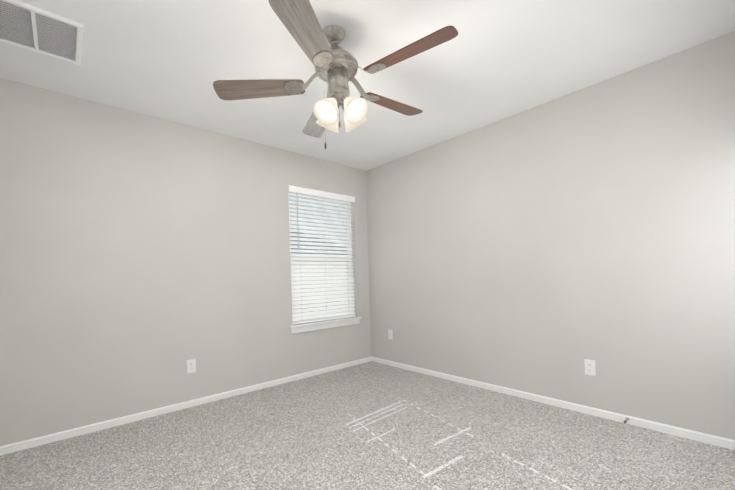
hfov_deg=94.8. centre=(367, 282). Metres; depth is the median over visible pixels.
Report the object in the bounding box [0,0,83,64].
ceiling vent
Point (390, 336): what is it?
outlet
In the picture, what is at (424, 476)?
sunlight patch
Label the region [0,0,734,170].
ceiling
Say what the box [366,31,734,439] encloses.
wall
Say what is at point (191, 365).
outlet
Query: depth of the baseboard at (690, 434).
2.56 m
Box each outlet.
[187,359,195,373]
[388,329,392,338]
[584,359,595,375]
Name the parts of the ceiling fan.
blade, blade, blade, lamp shade, lamp shade, bulb, bulb, lamp shade, lamp shade, blade, blade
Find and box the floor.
[0,361,734,489]
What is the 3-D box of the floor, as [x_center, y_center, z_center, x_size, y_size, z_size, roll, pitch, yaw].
[-0.083,1.082,1.849,3.840,0.060,3.830,-2,1,-42]
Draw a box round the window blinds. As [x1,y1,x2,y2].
[288,185,361,333]
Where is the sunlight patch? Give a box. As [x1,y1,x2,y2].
[345,397,573,489]
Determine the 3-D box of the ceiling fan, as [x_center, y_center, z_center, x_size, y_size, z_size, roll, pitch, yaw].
[-0.122,-1.073,1.914,1.240,0.638,1.289,-6,1,-42]
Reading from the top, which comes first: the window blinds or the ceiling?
the ceiling
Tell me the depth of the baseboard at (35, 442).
2.75 m
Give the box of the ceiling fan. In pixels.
[213,0,457,148]
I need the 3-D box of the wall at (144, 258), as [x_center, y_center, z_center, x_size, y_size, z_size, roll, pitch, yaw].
[-1.352,-0.156,3.200,3.840,2.440,0.140,-2,1,-42]
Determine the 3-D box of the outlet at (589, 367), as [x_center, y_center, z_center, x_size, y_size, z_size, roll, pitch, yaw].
[1.670,0.636,2.536,0.008,0.115,0.070,-2,1,-42]
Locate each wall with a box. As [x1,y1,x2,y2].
[0,78,370,445]
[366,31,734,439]
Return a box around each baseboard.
[0,357,370,454]
[371,357,734,449]

